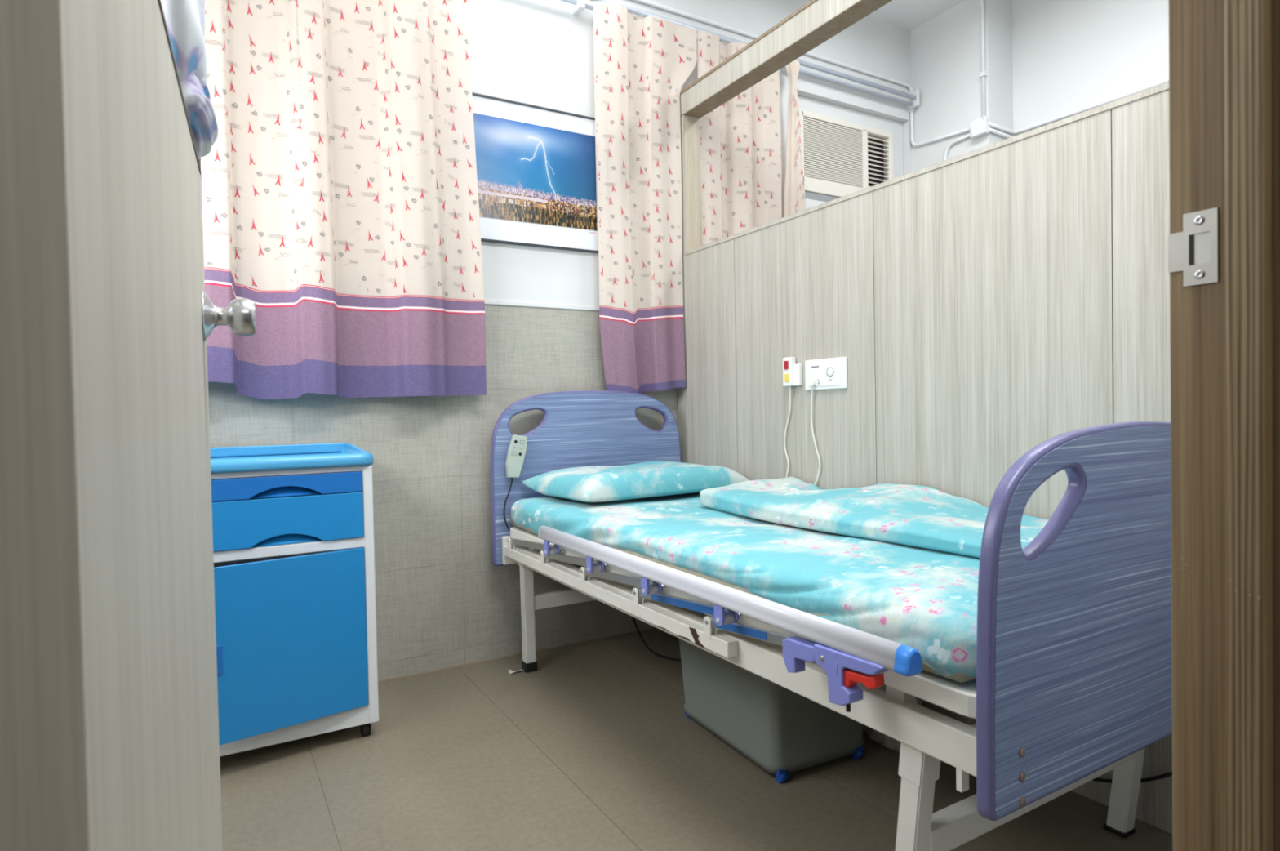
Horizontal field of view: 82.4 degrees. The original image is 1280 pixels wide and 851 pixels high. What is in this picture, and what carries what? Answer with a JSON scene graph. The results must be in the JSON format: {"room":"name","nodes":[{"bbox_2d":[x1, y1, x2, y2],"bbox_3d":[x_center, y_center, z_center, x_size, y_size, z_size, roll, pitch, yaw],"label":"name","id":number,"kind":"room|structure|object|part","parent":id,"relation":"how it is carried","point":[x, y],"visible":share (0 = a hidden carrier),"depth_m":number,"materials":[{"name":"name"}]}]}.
{"room":"hospital room","nodes":[
{"label":"hospital room","id":0,"kind":"room"},
{"bbox_2d":[468,0,911,306],"bbox_3d":[-0.192,-0.643,3.298,4.550,3.160,0.170,-2,1,-30],"label":"wall","id":1,"kind":"structure","parent":0,"point":[540,53],"depth_m":3.15,"materials":[{"name":"white paint"}]},
{"bbox_2d":[208,304,677,682],"bbox_3d":[-0.885,0.240,2.800,2.503,1.440,0.010,-2,1,-30],"label":"wall panel","id":2,"kind":"object","parent":1,"relation":"attached to","point":[442,602],"depth_m":2.88,"materials":[{"name":"grey tile"}]},
{"bbox_2d":[471,92,598,253],"bbox_3d":[-0.454,-1.035,3.030,0.684,0.579,0.019,-2,1,-30],"label":"framed picture","id":3,"kind":"object","parent":1,"relation":"attached to","point":[536,166],"visible":0.87,"depth_m":3.04},
{"bbox_2d":[484,299,599,311],"bbox_3d":[-0.907,-0.488,2.778,2.483,0.018,0.012,-2,1,-30],"label":"trim","id":4,"kind":"structure","parent":1,"relation":"attached to","point":[486,301],"depth_m":3.06,"materials":[{"name":"white paint"}]},
{"bbox_2d":[559,0,919,110],"bbox_3d":[-0.185,-1.806,3.151,4.077,0.090,0.074,-2,1,-30],"label":"rail","id":5,"kind":"object","parent":1,"relation":"attached to","point":[913,98],"visible":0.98,"depth_m":3.80,"materials":[{"name":"white plastic"}]},
{"bbox_2d":[200,0,486,399],"bbox_3d":[-1.105,-0.942,2.554,1.140,1.697,0.086,-2,1,-30],"label":"curtain","id":6,"kind":"object","parent":5,"relation":"hanging from","point":[340,192],"visible":0.87,"depth_m":2.62,"materials":[{"name":"beige fabric"}]},
{"bbox_2d":[593,0,697,393],"bbox_3d":[0.046,-0.969,3.253,0.522,1.687,0.060,-2,1,-30],"label":"curtain","id":7,"kind":"object","parent":5,"relation":"hanging from","point":[642,65],"visible":0.99,"depth_m":3.24,"materials":[{"name":"beige fabric"}]},
{"bbox_2d":[697,30,782,245],"bbox_3d":[0.494,-1.079,3.523,0.514,1.495,0.064,-2,1,-30],"label":"curtain","id":8,"kind":"object","parent":5,"relation":"hanging from","point":[741,187],"visible":0.44,"depth_m":3.50,"materials":[{"name":"beige fabric"}]},
{"bbox_2d":[783,59,805,217],"bbox_3d":[0.775,-1.085,3.658,0.161,1.490,0.092,-2,1,-30],"label":"curtain","id":9,"kind":"object","parent":5,"relation":"hanging from","point":[794,199],"visible":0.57,"depth_m":3.63,"materials":[{"name":"beige fabric"}]},
{"bbox_2d":[797,94,903,202],"bbox_3d":[1.154,-1.472,4.054,0.859,0.552,0.113,-2,1,-30],"label":"window","id":10,"kind":"structure","parent":1,"relation":"in","point":[806,104],"depth_m":4.06,"materials":[{"name":"grey metal"}]},
{"bbox_2d":[799,109,893,197],"bbox_3d":[1.105,-1.448,4.028,0.740,0.417,0.112,-2,1,-30],"label":"air conditioner","id":11,"kind":"object","parent":10,"relation":"attached to","point":[841,158],"visible":0.58,"depth_m":3.97,"materials":[{"name":"beige plastic"}]},
{"bbox_2d":[803,116,862,186],"bbox_3d":[1.043,-1.467,3.944,0.434,0.305,0.018,-2,1,-30],"label":"grille","id":12,"kind":"object","parent":11,"relation":"attached to","point":[833,149],"depth_m":3.93,"materials":[{"name":"beige plastic"}]},
{"bbox_2d":[633,0,1168,160],"bbox_3d":[0.197,-1.688,2.689,4.360,1.061,1.259,-2,1,-30],"label":"conduit","id":13,"kind":"object","parent":1,"relation":"attached to","point":[983,74],"visible":0.75,"depth_m":3.81,"materials":[{"name":"white plastic"}]},
{"bbox_2d":[219,627,1172,850],"bbox_3d":[0.678,0.999,0.873,6.400,0.060,5.800,-2,1,-30],"label":"floor","id":14,"kind":"structure","parent":0,"point":[442,766],"depth_m":1.98,"materials":[{"name":"brown tile"}]},
{"bbox_2d":[0,0,256,850],"bbox_3d":[-0.437,-0.074,0.651,0.167,2.122,0.876,-2,1,-27],"label":"door","id":15,"kind":"structure","parent":14,"relation":"on","point":[109,740],"depth_m":0.33,"materials":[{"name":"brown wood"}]},
{"bbox_2d":[160,0,217,159],"bbox_3d":[-0.589,-0.683,0.932,0.074,0.654,0.221,-2,1,-30],"label":"cloth","id":16,"kind":"object","parent":15,"relation":"hanging from","point":[185,20],"visible":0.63,"depth_m":0.90,"materials":[{"name":"white fabric"}]},
{"bbox_3d":[-0.561,-0.148,1.000,0.062,0.067,0.067,-2,1,-27],"label":"knob","id":17,"kind":"part","parent":15,"relation":"part of","materials":[{"name":"metal"}]},
{"bbox_2d":[209,442,378,755],"bbox_3d":[-1.129,0.523,2.318,0.501,0.905,0.542,-2,1,-30],"label":"base cabinet","id":18,"kind":"object","parent":14,"relation":"on","point":[293,524],"visible":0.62,"depth_m":2.14,"materials":[{"name":"blue plastic"}]},
{"bbox_3d":[-1.154,0.642,1.994,0.026,0.080,0.003,-2,2,-40],"label":"door handle","id":19,"kind":"part","parent":18,"relation":"part of","materials":[{"name":"blue plastic"}]},
{"bbox_3d":[-1.038,0.177,2.145,0.421,0.060,0.016,-2,1,-30],"label":"drawer","id":20,"kind":"part","parent":18,"relation":"part of","materials":[{"name":"blue plastic"}]},
{"bbox_3d":[-1.036,0.279,2.147,0.421,0.138,0.016,-2,1,-30],"label":"drawer","id":21,"kind":"part","parent":18,"relation":"part of","materials":[{"name":"blue plastic"}]},
{"bbox_3d":[-1.010,0.626,2.127,0.423,0.487,0.015,-2,2,-40],"label":"cabinet door","id":22,"kind":"part","parent":18,"relation":"part of","materials":[{"name":"blue plastic"}]},
{"bbox_2d":[209,442,373,473],"bbox_3d":[-1.153,0.099,2.335,0.501,0.057,0.483,-2,1,-30],"label":"tray","id":23,"kind":"object","parent":18,"relation":"on","point":[311,458],"depth_m":2.22,"materials":[{"name":"blue plastic"}]},
{"bbox_2d":[508,669,523,673],"bbox_3d":[-0.473,0.949,2.840,0.085,0.011,0.050,-2,1,-30],"label":"paper scrap","id":24,"kind":"object","parent":14,"relation":"on","point":[509,670],"visible":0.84,"depth_m":2.82,"materials":[{"name":"white paper"}]},
{"bbox_2d":[672,604,864,782],"bbox_3d":[0.390,0.751,2.227,0.388,0.393,0.548,-2,1,-27],"label":"storage box","id":25,"kind":"object","parent":14,"relation":"on","point":[783,731],"visible":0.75,"depth_m":2.02,"materials":[{"name":"grey plastic"},{"name":"blue plastic"}]},
{"bbox_3d":[0.386,0.566,2.223,0.388,0.023,0.548,-2,1,-27],"label":"box lid","id":26,"kind":"part","parent":25,"relation":"part of","materials":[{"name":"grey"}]},
{"bbox_2d":[489,390,1172,850],"bbox_3d":[0.329,0.405,2.189,0.917,1.089,2.155,-2,1,-30],"label":"hospital bed","id":27,"kind":"object","parent":14,"relation":"on","point":[1072,686],"visible":0.7,"depth_m":1.25,"materials":[{"name":"plastic"}]},
{"bbox_2d":[503,434,527,531],"bbox_3d":[-0.492,0.250,2.885,0.104,0.427,0.033,-2,1,-30],"label":"bed remote control","id":28,"kind":"object","parent":27,"relation":"hanging from","point":[517,449],"visible":0.84,"depth_m":2.87,"materials":[{"name":"grey plastic"}]},
{"bbox_3d":[-0.437,0.724,2.845,0.050,0.395,0.055,-2,1,-30],"label":"leg","id":29,"kind":"part","parent":27,"relation":"part of","materials":[{"name":"white metal"}]},
{"bbox_3d":[-0.379,0.428,2.616,0.009,0.060,0.491,-2,1,-30],"label":"folding arm","id":30,"kind":"part","parent":27,"relation":"part of","materials":[{"name":"metal"}]},
{"bbox_3d":[-0.218,0.430,2.343,0.009,0.060,0.483,-2,1,-30],"label":"folding arm","id":31,"kind":"part","parent":27,"relation":"part of","materials":[{"name":"metal"}]},
{"bbox_3d":[-0.202,0.199,3.104,0.894,0.693,0.030,-2,1,-30],"label":"headboard","id":32,"kind":"part","parent":27,"relation":"part of","materials":[{"name":"plastic"}]},
{"bbox_3d":[-0.195,0.198,3.091,0.877,0.675,0.002,-2,1,-30],"label":"laminate panel","id":33,"kind":"part","parent":27,"relation":"part of","materials":[{"name":"purple laminate"}]},
{"bbox_3d":[-0.057,0.433,2.069,0.009,0.060,0.474,-2,1,-30],"label":"folding arm","id":34,"kind":"part","parent":27,"relation":"part of","materials":[{"name":"metal"}]},
{"bbox_3d":[0.105,0.435,1.795,0.009,0.060,0.460,-2,1,-30],"label":"folding arm","id":35,"kind":"part","parent":27,"relation":"part of","materials":[{"name":"metal"}]},
{"bbox_3d":[0.051,0.365,1.808,0.037,0.051,1.465,-2,1,-30],"label":"hand rail","id":36,"kind":"part","parent":27,"relation":"part of","materials":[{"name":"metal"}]},
{"bbox_3d":[0.341,0.506,2.198,0.830,0.145,2.081,-2,1,-30],"label":"frame","id":37,"kind":"part","parent":27,"relation":"part of","materials":[{"name":"white metal"}]},
{"bbox_2d":[510,491,979,682],"bbox_3d":[0.338,0.342,2.194,0.809,0.124,2.052,-2,1,-30],"label":"mattress","id":38,"kind":"object","parent":27,"relation":"on","point":[923,599],"visible":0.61,"depth_m":1.61,"materials":[{"name":"teal fabric"}]},
{"bbox_2d":[520,461,749,502],"bbox_3d":[-0.013,0.212,2.902,0.789,0.111,0.474,-2,1,-30],"label":"pillow","id":39,"kind":"object","parent":38,"relation":"on","point":[598,483],"visible":0.94,"depth_m":2.73,"materials":[{"name":"teal fabric"}]},
{"bbox_2d":[699,476,1048,557],"bbox_3d":[0.691,0.235,2.040,0.488,0.088,1.429,-2,1,-30],"label":"duvet","id":40,"kind":"object","parent":38,"relation":"on","point":[926,517],"visible":0.7,"depth_m":1.97,"materials":[{"name":"teal fabric"}]},
{"bbox_3d":[0.268,0.438,1.518,0.009,0.060,0.439,-2,1,-30],"label":"folding arm","id":41,"kind":"part","parent":27,"relation":"part of","materials":[{"name":"metal"}]},
{"bbox_3d":[0.379,0.432,1.243,0.023,0.042,0.076,-2,1,-30],"label":"release lever","id":42,"kind":"part","parent":27,"relation":"part of","materials":[{"name":"red plastic"}]},
{"bbox_3d":[0.482,0.749,1.290,0.050,0.419,0.092,-2,1,-30],"label":"leg","id":43,"kind":"part","parent":27,"relation":"part of","materials":[{"name":"white metal"}]},
{"bbox_3d":[0.873,0.279,1.283,0.878,0.572,0.028,-2,1,-30],"label":"footboard","id":44,"kind":"part","parent":27,"relation":"part of","materials":[{"name":"plastic"}]},
{"bbox_3d":[0.880,0.279,1.270,0.862,0.555,0.002,-2,1,-30],"label":"laminate panel","id":45,"kind":"part","parent":27,"relation":"part of","materials":[{"name":"purple laminate"}]},
{"bbox_3d":[1.127,0.729,1.673,0.050,0.419,0.098,-2,1,-30],"label":"leg","id":46,"kind":"part","parent":27,"relation":"part of","materials":[{"name":"white metal"}]},
{"bbox_2d":[862,684,922,752],"bbox_3d":[0.747,0.838,2.154,0.139,0.203,0.265,-2,1,-30],"label":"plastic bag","id":47,"kind":"object","parent":14,"relation":"on","point":[886,740],"visible":0.16,"depth_m":2.13,"materials":[{"name":"black plastic"}]},
{"bbox_2d":[631,616,1172,782],"bbox_3d":[0.695,0.726,2.301,0.215,0.434,2.055,-2,2,-43],"label":"power cable","id":48,"kind":"object","parent":14,"relation":"on","point":[1167,774],"visible":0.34,"depth_m":1.78,"materials":[{"name":"black rubber"}]},
{"bbox_2d":[868,0,964,31],"bbox_3d":[0.541,-2.269,2.359,4.950,0.100,3.250,-2,1,-30],"label":"ceiling","id":49,"kind":"structure","parent":0,"point":[908,15],"depth_m":4.01,"materials":[{"name":"paint"}]},
{"bbox_2d":[676,0,1172,833],"bbox_3d":[0.848,-0.286,2.347,0.100,2.443,2.518,-2,1,-30],"label":"wall partition","id":50,"kind":"structure","parent":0,"point":[986,305],"depth_m":2.17,"materials":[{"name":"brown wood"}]},
{"bbox_2d":[782,356,802,476],"bbox_3d":[0.563,-0.018,2.722,0.034,0.470,0.100,-2,1,-30],"label":"switch","id":51,"kind":"object","parent":50,"relation":"attached to","point":[792,371],"visible":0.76,"depth_m":2.71,"materials":[{"name":"white plastic"}]},
{"bbox_2d":[782,356,795,386],"bbox_3d":[0.556,-0.200,2.722,0.024,0.107,0.048,-2,1,-30],"label":"switch","id":52,"kind":"object","parent":51,"relation":"attached to","point":[788,363],"depth_m":2.70,"materials":[{"name":"white plastic"}]},
{"bbox_2d":[804,356,847,484],"bbox_3d":[0.650,0.003,2.578,0.030,0.476,0.198,-2,1,-30],"label":"panel","id":53,"kind":"object","parent":50,"relation":"attached to","point":[825,373],"visible":0.93,"depth_m":2.58,"materials":[{"name":"white plastic"}]},
{"bbox_3d":[0.649,-0.181,2.579,0.004,0.084,0.157,-2,1,-30],"label":"panel","id":54,"kind":"part","parent":53,"relation":"part of","materials":[{"name":"white plastic"}]},
{"bbox_3d":[0.655,-0.181,2.579,0.010,0.108,0.198,-2,1,-30],"label":"panel plate","id":55,"kind":"part","parent":53,"relation":"part of","materials":[{"name":"white plastic"}]},
{"bbox_2d":[910,0,1168,172],"bbox_3d":[2.496,-0.694,3.211,0.504,3.160,2.709,-2,1,-30],"label":"wall","id":56,"kind":"structure","parent":0,"point":[1046,60],"depth_m":3.83,"materials":[{"name":"white paint"}]},
{"bbox_2d":[969,115,989,138],"bbox_3d":[1.784,-1.563,3.838,0.038,0.084,0.091,-2,1,-30],"label":"junction box","id":57,"kind":"object","parent":56,"relation":"attached to","point":[979,127],"visible":1,"depth_m":3.82,"materials":[{"name":"white plastic"}]},
{"bbox_3d":[1.218,-0.624,0.994,4.381,3.160,0.185,-2,1,-30],"label":"wall","id":58,"kind":"structure","parent":0,"visible":0},
{"bbox_2d":[1168,0,1279,850],"bbox_3d":[0.168,-0.101,0.391,0.972,2.180,0.184,-2,1,-30],"label":"door frame","id":59,"kind":"structure","parent":58,"relation":"in","point":[1224,237],"depth_m":0.65,"materials":[{"name":"brown laminate"}]},
{"bbox_3d":[0.512,-0.163,0.677,0.002,0.067,0.040,-2,1,-30],"label":"strike plate","id":60,"kind":"part","parent":59,"relation":"part of","materials":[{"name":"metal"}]}
]}

